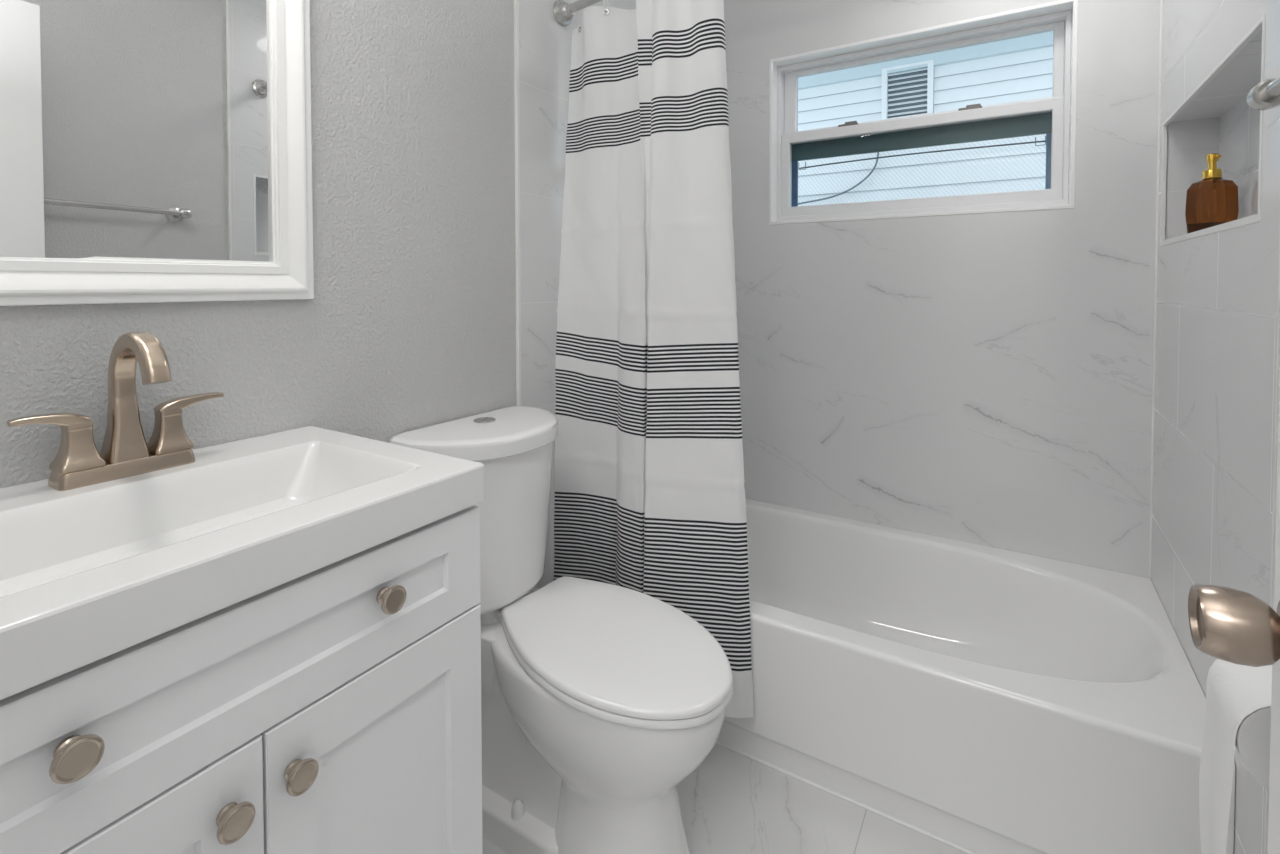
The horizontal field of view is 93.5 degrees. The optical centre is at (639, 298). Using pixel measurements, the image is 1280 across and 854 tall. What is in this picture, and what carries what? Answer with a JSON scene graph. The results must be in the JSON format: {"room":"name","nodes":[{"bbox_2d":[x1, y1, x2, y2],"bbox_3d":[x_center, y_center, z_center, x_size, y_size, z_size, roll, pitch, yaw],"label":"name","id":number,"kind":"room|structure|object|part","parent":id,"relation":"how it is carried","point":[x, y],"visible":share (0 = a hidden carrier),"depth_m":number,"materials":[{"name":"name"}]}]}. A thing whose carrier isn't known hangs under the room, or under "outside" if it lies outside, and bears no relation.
{"room":"bathroom","nodes":[
{"label":"bathroom","id":0,"kind":"room"},
{"bbox_2d":[0,0,635,588],"bbox_3d":[-0.867,-0.032,0.885,0.132,2.440,4.192,1,2,32],"label":"wall","id":1,"kind":"structure","parent":0,"point":[439,127],"depth_m":1.31,"materials":[{"name":"grey paint"}]},
{"bbox_2d":[0,0,313,305],"bbox_3d":[-0.782,-0.373,0.886,0.029,0.759,0.596,1,2,32],"label":"wall mirror","id":2,"kind":"object","parent":1,"relation":"attached to","point":[152,151],"visible":1,"depth_m":0.94,"materials":[{"name":"white mirror"}]},
{"bbox_3d":[-0.331,-0.052,1.636,0.012,2.440,0.010,1,2,32],"label":"edge trim","id":3,"kind":"part","parent":1,"relation":"part of","materials":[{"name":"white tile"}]},
{"bbox_2d":[553,0,601,26],"bbox_3d":[0.381,-0.829,1.354,1.489,0.072,0.134,1,2,32],"label":"shower curtain rod","id":4,"kind":"object","parent":1,"relation":"attached to","point":[564,12],"visible":1,"depth_m":1.74,"materials":[{"name":"grey metal"}]},
{"bbox_3d":[0.373,-0.829,1.342,1.444,0.025,0.106,1,2,32],"label":"rod","id":5,"kind":"part","parent":4,"relation":"part of","materials":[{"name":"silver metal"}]},
{"bbox_2d":[554,0,753,717],"bbox_3d":[-0.002,0.120,1.591,0.594,1.856,0.136,1,2,32],"label":"shower curtain","id":6,"kind":"object","parent":4,"relation":"hanging from","point":[650,490],"visible":0.86,"depth_m":1.57,"materials":[{"name":"fabric"}]},
{"bbox_3d":[-0.074,-0.062,2.053,0.010,2.440,0.970,1,2,32],"label":"panel","id":7,"kind":"part","parent":1,"relation":"part of","materials":[{"name":"stone"}]},
{"bbox_2d":[482,743,967,853],"bbox_3d":[-0.152,1.249,0.428,1.860,0.100,4.112,1,2,32],"label":"floor","id":8,"kind":"structure","parent":0,"point":[732,802],"depth_m":1.36,"materials":[{"name":"tile"}]},
{"bbox_2d":[0,505,482,853],"bbox_3d":[-0.583,0.754,0.789,0.475,0.872,0.598,1,2,32],"label":"vanity cabinet","id":9,"kind":"object","parent":8,"relation":"on","point":[335,708],"visible":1,"depth_m":0.67,"materials":[{"name":"white paint"}]},
{"bbox_3d":[-0.483,0.389,0.514,0.025,0.035,0.035,1,2,32],"label":"knob","id":10,"kind":"part","parent":9,"relation":"part of","materials":[{"name":"silver metal"}]},
{"bbox_3d":[-0.491,0.790,0.547,0.018,0.623,0.282,1,2,32],"label":"door","id":11,"kind":"part","parent":9,"relation":"part of","materials":[{"name":"white paint"}]},
{"bbox_3d":[-0.420,0.535,0.620,0.025,0.035,0.035,1,2,32],"label":"knob","id":12,"kind":"part","parent":9,"relation":"part of","materials":[{"name":"silver metal"}]},
{"bbox_2d":[0,426,484,699],"bbox_3d":[-0.594,0.298,0.783,0.469,0.089,0.608,1,2,32],"label":"sink","id":13,"kind":"object","parent":9,"relation":"in","point":[89,574],"visible":1,"depth_m":0.75,"materials":[{"name":"white ceramic"}]},
{"bbox_2d":[7,331,223,490],"bbox_3d":[-0.738,0.148,0.872,0.183,0.206,0.188,0,1,-11],"label":"faucet","id":14,"kind":"object","parent":13,"relation":"on","point":[125,452],"visible":1,"depth_m":0.85,"materials":[{"name":"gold metal"}]},
{"bbox_3d":[-0.784,0.166,0.802,0.028,0.026,0.080,1,2,32],"label":"lever","id":15,"kind":"part","parent":14,"relation":"part of","materials":[{"name":"silver metal"}]},
{"bbox_3d":[-0.771,0.204,0.825,0.049,0.052,0.049,1,2,32],"label":"handle","id":16,"kind":"part","parent":14,"relation":"part of","materials":[{"name":"silver metal"}]},
{"bbox_3d":[-0.743,0.240,0.871,0.054,0.022,0.157,1,2,32],"label":"plate","id":17,"kind":"part","parent":14,"relation":"part of","materials":[{"name":"silver metal"}]},
{"bbox_3d":[-0.703,0.140,0.843,0.154,0.188,0.049,1,2,32],"label":"spout","id":18,"kind":"part","parent":14,"relation":"part of","materials":[{"name":"silver metal"}]},
{"bbox_3d":[-0.715,0.202,0.914,0.049,0.052,0.049,1,2,32],"label":"handle","id":19,"kind":"part","parent":14,"relation":"part of","materials":[{"name":"silver metal"}]},
{"bbox_3d":[-0.700,0.163,0.938,0.028,0.025,0.087,1,2,32],"label":"lever","id":20,"kind":"part","parent":14,"relation":"part of","materials":[{"name":"silver metal"}]},
{"bbox_3d":[-0.384,0.534,0.677,0.025,0.035,0.035,1,2,32],"label":"knob","id":21,"kind":"part","parent":9,"relation":"part of","materials":[{"name":"silver metal"}]},
{"bbox_3d":[-0.333,0.783,0.803,0.018,0.623,0.313,1,2,32],"label":"door","id":22,"kind":"part","parent":9,"relation":"part of","materials":[{"name":"white paint"}]},
{"bbox_3d":[-0.322,0.384,0.774,0.025,0.035,0.035,1,2,32],"label":"knob","id":23,"kind":"part","parent":9,"relation":"part of","materials":[{"name":"silver metal"}]},
{"bbox_2d":[389,406,732,853],"bbox_3d":[-0.136,0.734,1.294,0.707,0.885,0.421,1,2,32],"label":"toilet","id":24,"kind":"object","parent":8,"relation":"on","point":[599,699],"visible":0.94,"depth_m":1.23,"materials":[{"name":"white ceramic"}]},
{"bbox_3d":[-0.336,0.315,1.407,0.238,0.043,0.421,1,2,32],"label":"tank lid","id":25,"kind":"part","parent":24,"relation":"part of","materials":[{"name":"white ceramic"}]},
{"bbox_3d":[-0.341,0.505,1.415,0.206,0.362,0.402,1,2,32],"label":"tank","id":26,"kind":"part","parent":24,"relation":"part of","materials":[{"name":"white ceramic"}]},
{"bbox_3d":[-0.058,0.725,1.260,0.539,0.032,0.360,1,2,32],"label":"seat","id":27,"kind":"part","parent":24,"relation":"part of","materials":[{"name":"white plastic"}]},
{"bbox_3d":[-0.058,0.707,1.259,0.537,0.034,0.358,1,2,32],"label":"lid","id":28,"kind":"part","parent":24,"relation":"part of","materials":[{"name":"white plastic"}]},
{"bbox_2d":[717,498,1234,853],"bbox_3d":[0.613,0.977,1.771,1.478,0.374,0.769,1,2,32],"label":"bathtub","id":29,"kind":"object","parent":8,"relation":"on","point":[980,699],"visible":0.63,"depth_m":1.40,"materials":[{"name":"white ceramic"}]},
{"bbox_2d":[716,741,977,853],"bbox_3d":[0.415,1.170,1.455,1.480,0.008,0.008,1,2,32],"label":"trim","id":30,"kind":"structure","parent":29,"relation":"attached to","point":[855,802],"depth_m":1.40,"materials":[{"name":"white"}]},
{"bbox_2d":[724,0,1162,578],"bbox_3d":[0.910,-0.065,2.112,1.860,2.440,0.174,1,2,32],"label":"wall","id":31,"kind":"structure","parent":0,"point":[985,377],"depth_m":1.94,"materials":[{"name":"tile"}]},
{"bbox_2d":[777,10,1071,220],"bbox_3d":[0.939,-0.584,2.106,0.915,0.593,0.094,1,2,32],"label":"window","id":32,"kind":"structure","parent":31,"relation":"in","point":[1050,116],"depth_m":2.05,"materials":[{"name":"white plastic"}]},
{"bbox_3d":[0.952,-0.572,2.135,0.862,0.078,0.016,1,2,32],"label":"screen rail","id":33,"kind":"part","parent":32,"relation":"part of","materials":[{"name":"teal"}]},
{"bbox_3d":[0.960,-0.509,2.136,0.800,0.016,0.006,1,2,32],"label":"screen cord","id":34,"kind":"part","parent":32,"relation":"part of","materials":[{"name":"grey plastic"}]},
{"bbox_3d":[0.924,-0.465,2.085,0.889,0.317,0.028,1,2,32],"label":"sash","id":35,"kind":"part","parent":32,"relation":"part of","materials":[{"name":"white plastic"}]},
{"bbox_3d":[0.941,-0.739,2.107,0.889,0.257,0.028,1,2,32],"label":"sash","id":36,"kind":"part","parent":32,"relation":"part of","materials":[{"name":"white plastic"}]},
{"bbox_2d":[1151,0,1279,853],"bbox_3d":[0.509,-0.013,0.033,0.152,2.440,4.192,1,2,32],"label":"wall","id":37,"kind":"structure","parent":0,"point":[1217,354],"depth_m":1.23,"materials":[{"name":"light grey paint"},{"name":"marble tile"}]},
{"bbox_2d":[1185,153,1238,233],"bbox_3d":[1.353,-0.241,1.426,0.073,0.203,0.073,0,1,-6],"label":"soap dispenser","id":38,"kind":"object","parent":37,"relation":"attached to","point":[1211,201],"visible":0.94,"depth_m":1.40,"materials":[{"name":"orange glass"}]},
{"bbox_3d":[1.218,-0.302,1.306,0.010,0.334,0.780,1,2,32],"label":"niche edge trim","id":39,"kind":"part","parent":37,"relation":"part of","materials":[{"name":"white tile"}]},
{"bbox_2d":[1188,381,1279,853],"bbox_3d":[0.321,0.189,0.145,0.155,2.008,0.794,1,2,32],"label":"door","id":40,"kind":"structure","parent":37,"relation":"in","point":[1228,624],"depth_m":0.44,"materials":[{"name":"white paint"}]},
{"bbox_3d":[0.448,0.242,0.443,0.060,0.064,0.064,1,2,32],"label":"knob","id":41,"kind":"part","parent":40,"relation":"part of","materials":[{"name":"silver metal"}]},
{"bbox_2d":[1246,76,1279,110],"bbox_3d":[0.674,-0.255,0.505,0.094,0.056,0.650,1,2,32],"label":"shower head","id":42,"kind":"object","parent":37,"relation":"attached to","point":[1265,95],"visible":1,"depth_m":0.76,"materials":[{"name":"metal"}]},
{"bbox_3d":[0.967,-0.035,0.904,0.011,2.440,0.008,1,2,32],"label":"tile edge trim","id":43,"kind":"part","parent":37,"relation":"part of","materials":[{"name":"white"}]},
{"bbox_3d":[1.495,1.364,2.730,14.000,0.050,1.430,1,2,32],"label":"ground","id":44,"kind":"structure","parent":0,"visible":0},
{"bbox_2d":[798,31,1052,205],"bbox_3d":[1.581,-0.473,3.206,6.400,3.201,0.750,1,2,32],"label":"neighbor house","id":45,"kind":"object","parent":44,"relation":"on","point":[1019,68],"visible":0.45,"depth_m":3.40,"materials":[{"name":"white"}]},
{"bbox_2d":[798,152,878,204],"bbox_3d":[1.154,-0.762,3.668,0.581,0.366,0.012,1,2,32],"label":"cable","id":46,"kind":"object","parent":45,"relation":"attached to","point":[874,167],"visible":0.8,"depth_m":3.61,"materials":[{"name":"grey plastic"}]},
{"bbox_2d":[881,60,933,119],"bbox_3d":[1.536,-1.186,3.462,0.273,0.312,0.038,1,2,32],"label":"gable vent","id":47,"kind":"object","parent":45,"relation":"attached to","point":[907,87],"depth_m":3.47,"materials":[{"name":"white plastic"}]},
{"bbox_3d":[0.730,0.451,0.625,0.108,0.048,0.162,1,2,32],"label":"toilet paper holder","id":48,"kind":"object","parent":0,"visible":0},
{"bbox_2d":[1199,659,1271,853],"bbox_3d":[0.682,0.574,0.645,0.107,0.352,0.118,1,2,32],"label":"toilet paper roll","id":49,"kind":"object","parent":48,"relation":"hanging from","point":[1238,697],"visible":0.77,"depth_m":0.65,"materials":[{"name":"white paper"}]}
]}

